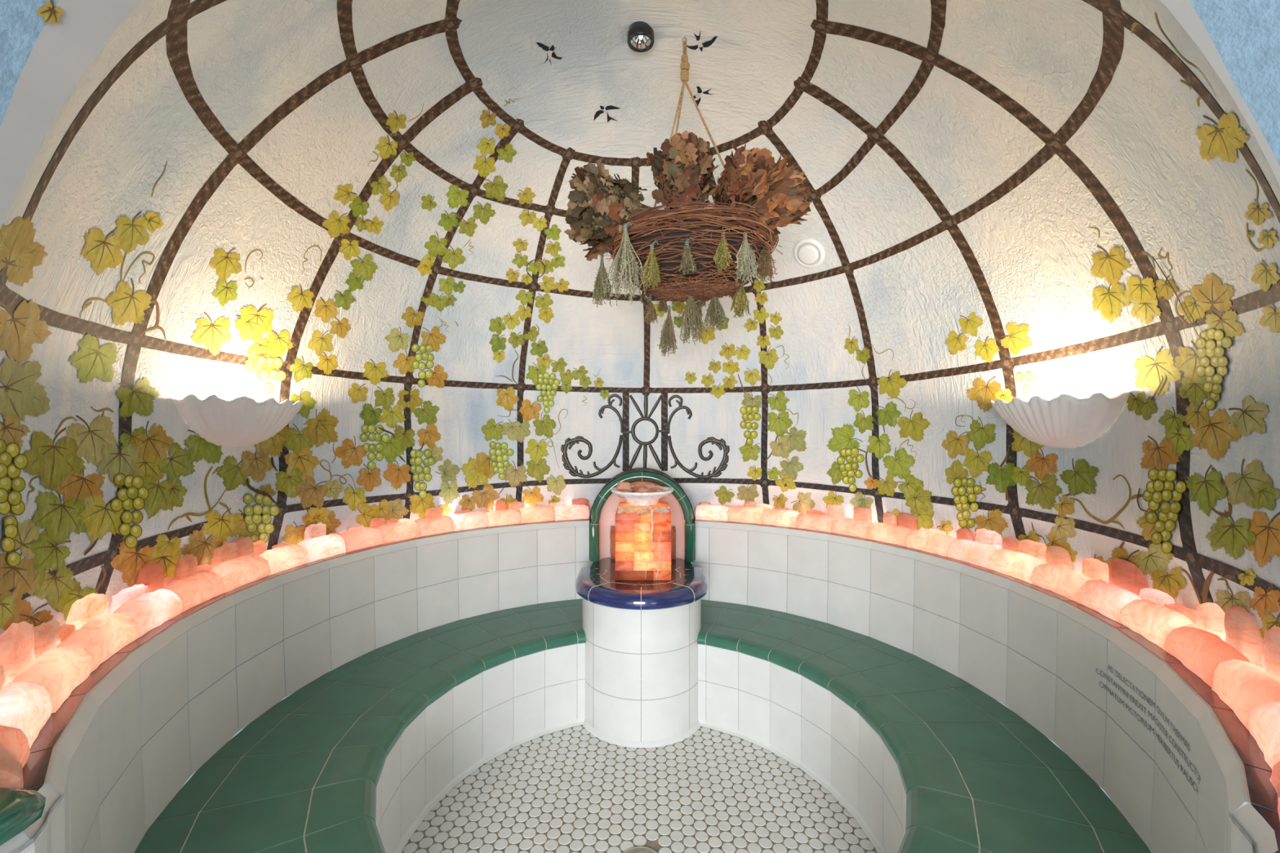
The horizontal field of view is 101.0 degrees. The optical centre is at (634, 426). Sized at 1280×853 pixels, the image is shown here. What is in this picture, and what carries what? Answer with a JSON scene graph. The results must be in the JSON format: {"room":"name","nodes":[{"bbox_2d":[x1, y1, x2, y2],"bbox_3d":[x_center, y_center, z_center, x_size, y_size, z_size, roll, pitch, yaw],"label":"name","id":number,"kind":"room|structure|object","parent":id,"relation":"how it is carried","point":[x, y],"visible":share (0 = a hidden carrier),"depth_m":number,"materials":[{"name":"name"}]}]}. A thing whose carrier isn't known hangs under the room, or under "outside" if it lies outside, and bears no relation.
{"room":"spa","nodes":[
{"label":"spa","id":0,"kind":"room"},
{"bbox_2d":[0,783,64,852],"bbox_3d":[-0.892,0.954,0.374,0.730,0.852,1.527,0,0,0],"label":"wall","id":1,"kind":"structure","parent":0,"point":[46,834],"depth_m":0.75,"materials":[{"name":"white tile"}]},
{"bbox_2d":[0,787,45,845],"bbox_3d":[-0.876,0.509,0.638,0.168,0.034,0.207,0,0,0],"label":"ceramic dish","id":2,"kind":"object","parent":1,"relation":"on","point":[20,807],"visible":1,"depth_m":0.69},
{"bbox_2d":[0,0,1279,639],"bbox_3d":[0.021,-0.341,1.832,2.940,1.888,2.697,0,0,0],"label":"ceiling","id":3,"kind":"structure","parent":0,"point":[353,211],"depth_m":1.65,"materials":[{"name":"paint"}]},
{"bbox_2d":[173,394,302,447],"bbox_3d":[-1.260,-0.013,1.749,0.161,0.163,0.482,0,0,-1],"label":"wall light","id":4,"kind":"object","parent":3,"relation":"attached to","point":[240,421],"visible":1,"depth_m":1.65,"materials":[{"name":"white"}]},
{"bbox_2d":[626,21,653,52],"bbox_3d":[0.022,-1.276,1.722,0.088,0.048,0.088,0,0,0],"label":"ceiling spotlight","id":5,"kind":"object","parent":3,"relation":"attached to","point":[640,33],"visible":0.99,"depth_m":1.71,"materials":[{"name":"black metal"}]},
{"bbox_2d":[603,192,782,302],"bbox_3d":[0.195,-0.548,1.758,0.601,0.210,0.590,0,0,-5],"label":"hanging basket","id":6,"kind":"object","parent":3,"relation":"hanging from","point":[670,228],"visible":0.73,"depth_m":1.57,"materials":[{"name":"wicker"}]},
{"bbox_2d":[582,241,618,261],"bbox_3d":[-0.062,-0.633,1.755,0.249,0.156,0.157,0,0,0],"label":"leaf","id":7,"kind":"object","parent":6,"relation":"in","point":[597,249],"visible":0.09,"depth_m":1.75,"materials":[{"name":"brown plant"}]},
{"bbox_2d":[591,252,614,306],"bbox_3d":[-0.105,-0.501,1.780,0.080,0.190,0.073,0,0,44],"label":"bunch","id":8,"kind":"object","parent":6,"relation":"hanging from","point":[600,283],"visible":0.91,"depth_m":1.77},
{"bbox_2d":[564,159,654,246],"bbox_3d":[-0.059,-0.688,1.647,0.322,0.249,0.266,0,0,0],"label":"whisk","id":9,"kind":"object","parent":6,"relation":"in","point":[597,199],"visible":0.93,"depth_m":1.57,"materials":[{"name":"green plant"}]},
{"bbox_2d":[604,222,648,306],"bbox_3d":[-0.028,-0.483,1.542,0.114,0.241,0.123,0,0,24],"label":"bunch","id":10,"kind":"object","parent":6,"relation":"hanging from","point":[624,255],"visible":1,"depth_m":1.53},
{"bbox_2d":[639,240,660,289],"bbox_3d":[0.046,-0.476,1.543,0.066,0.147,0.065,0,0,0],"label":"bunch","id":11,"kind":"object","parent":6,"relation":"hanging from","point":[651,270],"visible":1,"depth_m":1.53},
{"bbox_2d":[644,291,657,324],"bbox_3d":[0.059,-0.404,1.801,0.048,0.116,0.042,0,0,0],"label":"bunch","id":12,"kind":"object","parent":6,"relation":"hanging from","point":[651,315],"visible":1,"depth_m":1.79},
{"bbox_2d":[656,297,668,312],"bbox_3d":[0.103,-0.449,1.880,0.046,0.082,0.034,0,0,0],"label":"bunch","id":13,"kind":"object","parent":6,"relation":"hanging from","point":[663,306],"visible":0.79,"depth_m":1.87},
{"bbox_2d":[657,301,678,356],"bbox_3d":[0.120,-0.355,1.861,0.067,0.213,0.068,0,0,40],"label":"bunch","id":14,"kind":"object","parent":6,"relation":"hanging from","point":[668,335],"visible":1,"depth_m":1.85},
{"bbox_2d":[646,130,718,208],"bbox_3d":[0.153,-0.751,1.683,0.228,0.323,0.216,0,0,0],"label":"whisk","id":15,"kind":"object","parent":6,"relation":"in","point":[684,174],"visible":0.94,"depth_m":1.61,"materials":[{"name":"brown plant"}]},
{"bbox_2d":[678,236,697,275],"bbox_3d":[0.155,-0.495,1.520,0.055,0.113,0.047,0,0,0],"label":"bunch","id":16,"kind":"object","parent":6,"relation":"hanging from","point":[687,263],"visible":1,"depth_m":1.51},
{"bbox_2d":[680,295,704,345],"bbox_3d":[0.199,-0.390,1.805,0.088,0.211,0.097,0,0,0],"label":"bunch","id":17,"kind":"object","parent":6,"relation":"hanging from","point":[692,316],"visible":0.9,"depth_m":1.79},
{"bbox_2d":[696,299,703,315],"bbox_3d":[0.223,-0.418,1.860,0.042,0.102,0.044,0,0,39],"label":"bunch","id":18,"kind":"object","parent":6,"relation":"hanging from","point":[699,302],"visible":0.32,"depth_m":1.85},
{"bbox_2d":[703,296,728,331],"bbox_3d":[0.281,-0.413,1.819,0.083,0.165,0.087,0,0,0],"label":"bunch","id":19,"kind":"object","parent":6,"relation":"hanging from","point":[713,310],"visible":0.91,"depth_m":1.81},
{"bbox_2d":[713,228,732,272],"bbox_3d":[0.256,-0.515,1.531,0.054,0.131,0.048,0,0,0],"label":"bunch","id":20,"kind":"object","parent":6,"relation":"hanging from","point":[722,254],"visible":1,"depth_m":1.52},
{"bbox_2d":[730,280,750,318],"bbox_3d":[0.350,-0.427,1.742,0.065,0.136,0.063,0,0,0],"label":"bunch","id":21,"kind":"object","parent":6,"relation":"hanging from","point":[740,300],"visible":0.98,"depth_m":1.73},
{"bbox_2d":[712,142,774,210],"bbox_3d":[0.364,-0.751,1.669,0.250,0.271,0.233,0,0,35],"label":"whisk","id":22,"kind":"object","parent":6,"relation":"in","point":[747,165],"visible":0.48,"depth_m":1.59,"materials":[{"name":"brown plant"}]},
{"bbox_2d":[734,228,759,283],"bbox_3d":[0.335,-0.510,1.559,0.072,0.164,0.066,0,0,0],"label":"bunch","id":23,"kind":"object","parent":6,"relation":"hanging from","point":[746,260],"visible":1,"depth_m":1.55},
{"bbox_2d":[756,236,777,284],"bbox_3d":[0.422,-0.540,1.677,0.062,0.166,0.063,0,0,39],"label":"bunch","id":24,"kind":"object","parent":6,"relation":"hanging from","point":[766,268],"visible":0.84,"depth_m":1.67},
{"bbox_2d":[737,154,813,236],"bbox_3d":[0.398,-0.684,1.584,0.271,0.214,0.202,0,0,0],"label":"whisk","id":25,"kind":"object","parent":6,"relation":"in","point":[780,192],"visible":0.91,"depth_m":1.53,"materials":[{"name":"brown plant"}]},
{"bbox_2d":[793,238,824,268],"bbox_3d":[0.808,-0.799,2.425,0.109,0.122,0.148,0,0,-45],"label":"ceiling vent","id":26,"kind":"object","parent":3,"relation":"in","point":[807,255],"visible":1,"depth_m":2.40,"materials":[{"name":"white plastic"}]},
{"bbox_2d":[990,391,1129,448],"bbox_3d":[1.296,-0.014,1.668,0.163,0.162,0.481,0,0,2],"label":"wall light","id":27,"kind":"object","parent":3,"relation":"attached to","point":[1064,420],"visible":1,"depth_m":1.57,"materials":[{"name":"white"}]},
{"bbox_2d":[401,724,878,852],"bbox_3d":[0.003,1.380,0.809,1.677,0.002,3.448,0,0,0],"label":"floor","id":28,"kind":"structure","parent":0,"point":[569,790],"depth_m":1.93,"materials":[{"name":"white tile"}]},
{"bbox_2d":[22,519,592,852],"bbox_3d":[-0.840,0.953,1.960,1.092,0.853,2.554,0,0,17],"label":"tiled bench","id":29,"kind":"object","parent":28,"relation":"on","point":[409,666],"visible":0.91,"depth_m":1.74,"materials":[{"name":"white tile"}]},
{"bbox_2d":[0,665,4,690],"bbox_3d":[-1.135,0.472,0.915,0.040,0.108,0.101,0,0,-35],"label":"rock","id":30,"kind":"object","parent":29,"relation":"on","point":[2,668],"visible":0.53,"depth_m":0.95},
{"bbox_2d":[0,724,30,787],"bbox_3d":[-0.925,0.487,0.757,0.140,0.077,0.071,0,0,44],"label":"block","id":31,"kind":"object","parent":29,"relation":"on","point":[15,751],"visible":0.89,"depth_m":0.77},
{"bbox_2d":[0,621,35,686],"bbox_3d":[-1.194,0.451,1.010,0.040,0.150,0.103,0,0,-30],"label":"rock","id":32,"kind":"object","parent":29,"relation":"on","point":[17,642],"visible":0.57,"depth_m":1.00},
{"bbox_2d":[0,682,53,749],"bbox_3d":[-1.033,0.485,0.876,0.071,0.080,0.185,0,0,-38],"label":"block","id":33,"kind":"object","parent":29,"relation":"on","point":[26,707],"visible":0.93,"depth_m":0.89,"materials":[{"name":"stone"}]},
{"bbox_2d":[33,619,61,659],"bbox_3d":[-1.244,0.469,1.105,0.040,0.115,0.077,0,0,-26],"label":"rock","id":34,"kind":"object","parent":29,"relation":"on","point":[46,635],"visible":0.35,"depth_m":1.10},
{"bbox_2d":[12,644,92,713],"bbox_3d":[-1.137,0.487,1.030,0.075,0.076,0.187,0,0,-32],"label":"rock","id":35,"kind":"object","parent":29,"relation":"on","point":[60,670],"visible":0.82,"depth_m":1.01,"materials":[{"name":"stone"}]},
{"bbox_2d":[59,624,75,641],"bbox_3d":[-1.272,0.485,1.168,0.041,0.084,0.064,0,0,-23],"label":"rock","id":36,"kind":"object","parent":29,"relation":"on","point":[65,630],"visible":0.19,"depth_m":1.17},
{"bbox_2d":[65,593,108,630],"bbox_3d":[-1.308,0.465,1.262,0.042,0.122,0.095,0,0,-19],"label":"rock","id":37,"kind":"object","parent":29,"relation":"on","point":[86,609],"visible":0.48,"depth_m":1.24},
{"bbox_2d":[54,613,137,672],"bbox_3d":[-1.221,0.485,1.198,0.072,0.082,0.197,0,0,-22],"label":"block","id":38,"kind":"object","parent":29,"relation":"on","point":[106,634],"visible":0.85,"depth_m":1.20,"materials":[{"name":"stone"}]},
{"bbox_2d":[110,583,147,613],"bbox_3d":[-1.349,0.478,1.412,0.040,0.098,0.106,0,0,-12],"label":"rock","id":39,"kind":"object","parent":29,"relation":"on","point":[135,592],"visible":0.38,"depth_m":1.39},
{"bbox_2d":[112,588,182,639],"bbox_3d":[-1.281,0.485,1.385,0.073,0.080,0.199,0,0,-15],"label":"block","id":40,"kind":"object","parent":29,"relation":"on","point":[149,611],"visible":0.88,"depth_m":1.38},
{"bbox_2d":[135,560,164,592],"bbox_3d":[-1.361,0.452,1.480,0.041,0.150,0.072,0,0,-9],"label":"rock","id":41,"kind":"object","parent":29,"relation":"on","point":[151,574],"visible":0.52,"depth_m":1.47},
{"bbox_2d":[163,577,177,587],"bbox_3d":[-1.370,0.485,1.543,0.042,0.084,0.050,0,0,-7],"label":"rock","id":42,"kind":"object","parent":29,"relation":"on","point":[167,580],"visible":0.13,"depth_m":1.54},
{"bbox_2d":[174,553,197,579],"bbox_3d":[-1.378,0.459,1.623,0.039,0.136,0.052,0,0,-4],"label":"rock","id":43,"kind":"object","parent":29,"relation":"on","point":[187,565],"visible":0.47,"depth_m":1.60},
{"bbox_2d":[163,569,223,613],"bbox_3d":[-1.315,0.485,1.572,0.070,0.081,0.185,0,0,-6],"label":"block","id":44,"kind":"object","parent":29,"relation":"on","point":[203,585],"visible":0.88,"depth_m":1.56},
{"bbox_2d":[197,564,213,571],"bbox_3d":[-1.381,0.484,1.681,0.042,0.085,0.055,0,0,-1],"label":"rock","id":45,"kind":"object","parent":29,"relation":"on","point":[205,566],"visible":0.25,"depth_m":1.68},
{"bbox_2d":[210,542,239,568],"bbox_3d":[-1.378,0.458,1.776,0.041,0.136,0.092,0,0,3],"label":"rock","id":46,"kind":"object","parent":29,"relation":"on","point":[227,552],"visible":0.52,"depth_m":1.76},
{"bbox_2d":[208,554,271,592],"bbox_3d":[-1.319,0.484,1.760,0.072,0.083,0.197,0,0,3],"label":"block","id":47,"kind":"object","parent":29,"relation":"on","point":[235,573],"visible":0.91,"depth_m":1.75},
{"bbox_2d":[232,536,253,557],"bbox_3d":[-1.373,0.455,1.847,0.041,0.143,0.073,0,0,6],"label":"rock","id":48,"kind":"object","parent":29,"relation":"on","point":[246,547],"visible":0.41,"depth_m":1.84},
{"bbox_2d":[253,540,266,555],"bbox_3d":[-1.367,0.471,1.908,0.041,0.112,0.061,0,0,8],"label":"rock","id":49,"kind":"object","parent":29,"relation":"on","point":[260,546],"visible":0.3,"depth_m":1.90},
{"bbox_2d":[271,542,289,549],"bbox_3d":[-1.347,0.485,2.013,0.041,0.082,0.066,0,0,13],"label":"rock","id":50,"kind":"object","parent":29,"relation":"on","point":[281,544],"visible":0.23,"depth_m":2.00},
{"bbox_2d":[258,544,308,575],"bbox_3d":[-1.300,0.486,1.948,0.072,0.078,0.183,0,0,10],"label":"block","id":51,"kind":"object","parent":29,"relation":"on","point":[279,559],"visible":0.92,"depth_m":1.94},
{"bbox_2d":[303,522,326,540],"bbox_3d":[-1.305,0.462,2.159,0.041,0.129,0.094,0,0,19],"label":"rock","id":52,"kind":"object","parent":29,"relation":"on","point":[313,531],"visible":0.48,"depth_m":2.14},
{"bbox_2d":[297,533,346,562],"bbox_3d":[-1.256,0.485,2.124,0.070,0.081,0.183,0,0,16],"label":"block","id":53,"kind":"object","parent":29,"relation":"on","point":[332,544],"visible":0.92,"depth_m":2.11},
{"bbox_2d":[338,527,383,552],"bbox_3d":[-1.188,0.486,2.291,0.073,0.078,0.183,0,0,26],"label":"block","id":54,"kind":"object","parent":29,"relation":"on","point":[365,537],"visible":0.92,"depth_m":2.28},
{"bbox_2d":[368,517,385,528],"bbox_3d":[-1.183,0.473,2.426,0.041,0.107,0.070,0,0,31],"label":"rock","id":55,"kind":"object","parent":29,"relation":"on","point":[375,522],"visible":0.42,"depth_m":2.41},
{"bbox_2d":[385,518,398,524],"bbox_3d":[-1.144,0.479,2.486,0.042,0.094,0.058,0,0,34],"label":"rock","id":56,"kind":"object","parent":29,"relation":"on","point":[391,520],"visible":0.33,"depth_m":2.47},
{"bbox_2d":[377,520,419,543],"bbox_3d":[-1.096,0.486,2.450,0.073,0.078,0.188,0,0,33],"label":"block","id":57,"kind":"object","parent":29,"relation":"on","point":[396,531],"visible":0.92,"depth_m":2.44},
{"bbox_2d":[414,515,453,537],"bbox_3d":[-0.985,0.485,2.596,0.072,0.081,0.184,0,0,41],"label":"block","id":58,"kind":"object","parent":29,"relation":"on","point":[437,524],"visible":0.94,"depth_m":2.58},
{"bbox_2d":[425,507,443,518],"bbox_3d":[-1.007,0.468,2.660,0.040,0.118,0.091,0,0,43],"label":"rock","id":59,"kind":"object","parent":29,"relation":"on","point":[432,512],"visible":0.39,"depth_m":2.64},
{"bbox_2d":[453,509,472,514],"bbox_3d":[-0.897,0.482,2.765,0.106,0.090,0.040,0,0,-41],"label":"rock","id":60,"kind":"object","parent":29,"relation":"on","point":[464,511],"visible":0.24,"depth_m":2.75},
{"bbox_2d":[450,511,488,531],"bbox_3d":[-0.853,0.486,2.725,0.187,0.080,0.073,0,0,-43],"label":"block","id":61,"kind":"object","parent":29,"relation":"on","point":[477,519],"visible":0.95,"depth_m":2.71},
{"bbox_2d":[495,499,506,510],"bbox_3d":[-0.731,0.464,2.889,0.056,0.124,0.040,0,0,-32],"label":"rock","id":62,"kind":"object","parent":29,"relation":"on","point":[500,504],"visible":0.49,"depth_m":2.87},
{"bbox_2d":[484,508,521,526],"bbox_3d":[-0.704,0.487,2.834,0.188,0.077,0.074,0,0,-33],"label":"block","id":63,"kind":"object","parent":29,"relation":"on","point":[506,517],"visible":0.95,"depth_m":2.81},
{"bbox_2d":[508,501,524,509],"bbox_3d":[-0.655,0.471,2.934,0.092,0.112,0.041,0,0,-29],"label":"rock","id":64,"kind":"object","parent":29,"relation":"on","point":[516,504],"visible":0.38,"depth_m":2.92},
{"bbox_2d":[519,506,555,523],"bbox_3d":[-0.538,0.485,2.926,0.197,0.082,0.073,0,0,-24],"label":"block","id":65,"kind":"object","parent":29,"relation":"on","point":[535,513],"visible":0.97,"depth_m":2.90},
{"bbox_2d":[550,502,565,506],"bbox_3d":[-0.439,0.480,3.030,0.096,0.092,0.041,0,0,-19],"label":"rock","id":66,"kind":"object","parent":29,"relation":"on","point":[552,504],"visible":0.33,"depth_m":3.02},
{"bbox_2d":[553,504,589,520],"bbox_3d":[-0.355,0.486,2.995,0.199,0.078,0.072,0,0,-15],"label":"block","id":67,"kind":"object","parent":29,"relation":"on","point":[574,512],"visible":0.98,"depth_m":2.98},
{"bbox_2d":[571,497,589,507],"bbox_3d":[-0.314,0.471,3.066,0.100,0.111,0.040,0,0,-14],"label":"rock","id":68,"kind":"object","parent":29,"relation":"on","point":[580,500],"visible":0.41,"depth_m":3.05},
{"bbox_2d":[623,846,657,852],"bbox_3d":[0.020,1.380,1.655,0.148,0.008,0.148,0,0,0],"label":"floor drain","id":69,"kind":"object","parent":28,"relation":"on","point":[637,849],"visible":1,"depth_m":1.71,"materials":[{"name":"metal"}]},
{"bbox_2d":[574,557,708,748],"bbox_3d":[0.040,1.049,2.679,0.644,0.663,0.884,0,0,1],"label":"pedestal","id":70,"kind":"object","parent":28,"relation":"on","point":[642,646],"visible":0.92,"depth_m":2.31,"materials":[{"name":"white tile"}]},
{"bbox_2d":[610,485,673,580],"bbox_3d":[0.039,0.510,2.561,0.303,0.415,0.303,0,0,1],"label":"lamp","id":71,"kind":"object","parent":70,"relation":"on","point":[642,533],"depth_m":2.46,"materials":[{"name":"stone"}]},
{"bbox_2d":[616,481,631,491],"bbox_3d":[-0.048,0.295,2.543,0.073,0.057,0.065,0,0,0],"label":"chunk","id":72,"kind":"object","parent":71,"relation":"in","point":[620,485],"visible":0.68,"depth_m":2.52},
{"bbox_2d":[589,467,695,562],"bbox_3d":[0.046,0.479,2.970,0.568,0.481,0.335,0,0,1],"label":"arch","id":73,"kind":"object","parent":70,"relation":"on","point":[602,513],"visible":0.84,"depth_m":2.83,"materials":[{"name":"green tile"}]},
{"bbox_2d":[609,526,675,559],"bbox_3d":[0.048,0.632,2.868,0.360,0.178,0.029,0,0,1],"label":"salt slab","id":74,"kind":"object","parent":70,"relation":"on","point":[612,533],"visible":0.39,"depth_m":2.86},
{"bbox_2d":[691,516,1278,852],"bbox_3d":[0.886,0.953,1.921,1.092,0.853,2.554,0,0,-14],"label":"tiled bench","id":75,"kind":"object","parent":28,"relation":"on","point":[840,657],"visible":1,"depth_m":1.72,"materials":[{"name":"white tile"}]},
{"bbox_2d":[695,504,728,520],"bbox_3d":[0.440,0.486,2.982,0.184,0.079,0.070,0,0,19],"label":"block","id":76,"kind":"object","parent":75,"relation":"on","point":[718,513],"visible":0.99,"depth_m":2.96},
{"bbox_2d":[727,506,764,524],"bbox_3d":[0.615,0.484,2.907,0.197,0.083,0.073,0,0,26],"label":"block","id":77,"kind":"object","parent":75,"relation":"on","point":[735,513],"visible":0.96,"depth_m":2.88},
{"bbox_2d":[743,500,756,506],"bbox_3d":[0.651,0.470,2.955,0.072,0.112,0.040,0,0,27],"label":"rock","id":78,"kind":"object","parent":75,"relation":"on","point":[747,504],"visible":0.37,"depth_m":2.94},
{"bbox_2d":[755,503,772,509],"bbox_3d":[0.721,0.476,2.917,0.092,0.100,0.040,0,0,30],"label":"rock","id":79,"kind":"object","parent":75,"relation":"on","point":[764,506],"visible":0.33,"depth_m":2.90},
{"bbox_2d":[761,508,799,528],"bbox_3d":[0.779,0.484,2.809,0.193,0.082,0.074,0,0,35],"label":"block","id":80,"kind":"object","parent":75,"relation":"on","point":[775,517],"visible":0.98,"depth_m":2.80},
{"bbox_2d":[795,512,835,533],"bbox_3d":[0.928,0.486,2.692,0.190,0.078,0.070,0,0,44],"label":"block","id":81,"kind":"object","parent":75,"relation":"on","point":[809,521],"visible":0.95,"depth_m":2.67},
{"bbox_2d":[805,509,825,515],"bbox_3d":[0.947,0.481,2.753,0.105,0.090,0.040,0,0,42],"label":"rock","id":82,"kind":"object","parent":75,"relation":"on","point":[815,512],"visible":0.26,"depth_m":2.75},
{"bbox_2d":[826,504,844,518],"bbox_3d":[1.024,0.462,2.680,0.041,0.130,0.092,0,0,-44],"label":"rock","id":83,"kind":"object","parent":75,"relation":"on","point":[835,511],"visible":0.44,"depth_m":2.66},
{"bbox_2d":[831,516,872,538],"bbox_3d":[1.057,0.487,2.556,0.069,0.078,0.186,0,0,-41],"label":"block","id":84,"kind":"object","parent":75,"relation":"on","point":[842,526],"visible":0.94,"depth_m":2.54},
{"bbox_2d":[853,506,871,522],"bbox_3d":[1.117,0.461,2.574,0.040,0.132,0.093,0,0,-38],"label":"rock","id":85,"kind":"object","parent":75,"relation":"on","point":[860,513],"visible":0.51,"depth_m":2.56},
{"bbox_2d":[866,522,912,546],"bbox_3d":[1.164,0.486,2.400,0.073,0.078,0.199,0,0,-30],"label":"block","id":86,"kind":"object","parent":75,"relation":"on","point":[878,531],"visible":0.92,"depth_m":2.39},
{"bbox_2d":[883,512,897,525],"bbox_3d":[1.196,0.464,2.461,0.040,0.125,0.055,0,0,-33],"label":"rock","id":87,"kind":"object","parent":75,"relation":"on","point":[890,518],"visible":0.48,"depth_m":2.44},
{"bbox_2d":[897,512,918,530],"bbox_3d":[1.239,0.459,2.390,0.039,0.135,0.084,0,0,-29],"label":"rock","id":88,"kind":"object","parent":75,"relation":"on","point":[906,520],"visible":0.54,"depth_m":2.37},
{"bbox_2d":[906,529,956,556],"bbox_3d":[1.254,0.486,2.226,0.072,0.079,0.197,0,0,-22],"label":"block","id":89,"kind":"object","parent":75,"relation":"on","point":[928,541],"visible":0.94,"depth_m":2.21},
{"bbox_2d":[928,528,946,535],"bbox_3d":[1.301,0.485,2.264,0.039,0.084,0.070,0,0,-23],"label":"rock","id":90,"kind":"object","parent":75,"relation":"on","point":[936,531],"visible":0.27,"depth_m":2.25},
{"bbox_2d":[956,528,974,541],"bbox_3d":[1.347,0.470,2.144,0.041,0.114,0.061,0,0,-18],"label":"rock","id":91,"kind":"object","parent":75,"relation":"on","point":[966,534],"visible":0.46,"depth_m":2.13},
{"bbox_2d":[947,538,997,568],"bbox_3d":[1.317,0.487,2.044,0.069,0.078,0.191,0,0,-13],"label":"block","id":92,"kind":"object","parent":75,"relation":"on","point":[966,550],"visible":0.92,"depth_m":2.03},
{"bbox_2d":[975,528,1002,549],"bbox_3d":[1.376,0.462,2.044,0.042,0.128,0.104,0,0,-14],"label":"rock","id":93,"kind":"object","parent":75,"relation":"on","point":[984,536],"visible":0.48,"depth_m":2.02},
{"bbox_2d":[1001,537,1019,551],"bbox_3d":[1.398,0.468,1.941,0.039,0.117,0.088,0,0,-10],"label":"rock","id":94,"kind":"object","parent":75,"relation":"on","point":[1011,544],"visible":0.34,"depth_m":1.94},
{"bbox_2d":[987,549,1044,583],"bbox_3d":[1.349,0.485,1.857,0.073,0.080,0.192,0,0,-6],"label":"block","id":95,"kind":"object","parent":75,"relation":"on","point":[1020,566],"visible":0.89,"depth_m":1.85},
{"bbox_2d":[1018,539,1047,564],"bbox_3d":[1.409,0.464,1.858,0.041,0.125,0.103,0,0,-6],"label":"rock","id":96,"kind":"object","parent":75,"relation":"on","point":[1037,550],"visible":0.47,"depth_m":1.84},
{"bbox_2d":[1045,545,1073,570],"bbox_3d":[1.416,0.462,1.759,0.041,0.128,0.082,0,0,-2],"label":"rock","id":97,"kind":"object","parent":75,"relation":"on","point":[1059,556],"visible":0.52,"depth_m":1.74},
{"bbox_2d":[1030,564,1093,601],"bbox_3d":[1.357,0.488,1.666,0.075,0.076,0.192,0,0,0],"label":"block","id":98,"kind":"object","parent":75,"relation":"on","point":[1065,582],"visible":0.89,"depth_m":1.66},
{"bbox_2d":[1081,558,1108,582],"bbox_3d":[1.413,0.465,1.613,0.040,0.122,0.075,0,0,4],"label":"rock","id":99,"kind":"object","parent":75,"relation":"on","point":[1092,568],"visible":0.5,"depth_m":1.60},
{"bbox_2d":[1076,579,1141,623],"bbox_3d":[1.338,0.486,1.484,0.070,0.079,0.180,0,0,9],"label":"block","id":100,"kind":"object","parent":75,"relation":"on","point":[1109,600],"visible":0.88,"depth_m":1.47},
{"bbox_2d":[1108,557,1148,595],"bbox_3d":[1.401,0.453,1.497,0.040,0.147,0.110,0,0,9],"label":"rock","id":101,"kind":"object","parent":75,"relation":"on","point":[1123,574],"visible":0.52,"depth_m":1.48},
{"bbox_2d":[1138,588,1174,606],"bbox_3d":[1.381,0.478,1.392,0.041,0.096,0.083,0,0,13],"label":"rock","id":102,"kind":"object","parent":75,"relation":"on","point":[1156,596],"visible":0.39,"depth_m":1.38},
{"bbox_2d":[1120,599,1197,653],"bbox_3d":[1.296,0.486,1.304,0.070,0.079,0.194,0,0,17],"label":"block","id":103,"kind":"object","parent":75,"relation":"on","point":[1153,621],"visible":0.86,"depth_m":1.30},
{"bbox_2d":[1164,603,1195,625],"bbox_3d":[1.359,0.485,1.310,0.042,0.083,0.065,0,0,16],"label":"rock","id":104,"kind":"object","parent":75,"relation":"on","point":[1188,613],"visible":0.34,"depth_m":1.29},
{"bbox_2d":[1164,626,1250,687],"bbox_3d":[1.224,0.488,1.126,0.070,0.076,0.194,0,0,25],"label":"block","id":105,"kind":"object","parent":75,"relation":"on","point":[1201,651],"visible":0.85,"depth_m":1.12,"materials":[{"name":"stone"}]},
{"bbox_2d":[1195,602,1226,641],"bbox_3d":[1.324,0.465,1.207,0.040,0.122,0.059,0,0,21],"label":"rock","id":106,"kind":"object","parent":75,"relation":"on","point":[1210,617],"visible":0.47,"depth_m":1.19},
{"bbox_2d":[1224,604,1263,667],"bbox_3d":[1.279,0.454,1.105,0.040,0.145,0.067,0,0,26],"label":"rock","id":107,"kind":"object","parent":75,"relation":"on","point":[1242,633],"visible":0.58,"depth_m":1.09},
{"bbox_2d":[1211,658,1279,732],"bbox_3d":[1.130,0.488,0.962,0.070,0.075,0.189,0,0,34],"label":"rock","id":108,"kind":"object","parent":75,"relation":"on","point":[1243,686],"visible":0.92,"depth_m":0.95,"materials":[{"name":"stone"}]},
{"bbox_2d":[1248,702,1279,786],"bbox_3d":[1.013,0.486,0.811,0.070,0.080,0.200,0,0,43],"label":"block","id":109,"kind":"object","parent":75,"relation":"on","point":[1264,723],"visible":0.92,"depth_m":0.84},
{"bbox_2d":[1262,625,1279,683],"bbox_3d":[1.213,0.452,0.983,0.040,0.149,0.074,0,0,31],"label":"rock","id":110,"kind":"object","parent":75,"relation":"on","point":[1271,642],"visible":0.64,"depth_m":0.99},
{"bbox_2d":[1271,760,1279,821],"bbox_3d":[0.906,0.484,0.702,0.105,0.083,0.069,0,0,-43],"label":"block","id":111,"kind":"object","parent":75,"relation":"on","point":[1275,778],"visible":1,"depth_m":0.75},
{"bbox_2d":[0,0,1279,229],"bbox_3d":[-0.012,-0.194,-0.066,1.616,1.448,1.668,0,0,0],"label":"wall","id":112,"kind":"structure","parent":0,"point":[41,64],"depth_m":0.65,"materials":[{"name":"blue paint"}]},
{"bbox_2d":[1227,801,1279,852],"bbox_3d":[0.894,0.954,0.358,0.714,0.852,1.512,0,0,0],"label":"wall","id":113,"kind":"structure","parent":0,"point":[1251,828],"depth_m":0.71,"materials":[{"name":"white tile"}]},
{"bbox_3d":[0.165,-1.271,1.722,0.018,0.032,0.002,0,0,0],"label":"ceiling hook","id":114,"kind":"object","parent":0,"visible":0},
{"bbox_2d":[634,40,724,290],"bbox_3d":[0.188,-0.874,1.789,0.404,0.772,0.168,0,0,9],"label":"rope","id":115,"kind":"object","parent":114,"relation":"hanging from","point":[685,65],"visible":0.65,"depth_m":1.73,"materials":[{"name":"fabric"}]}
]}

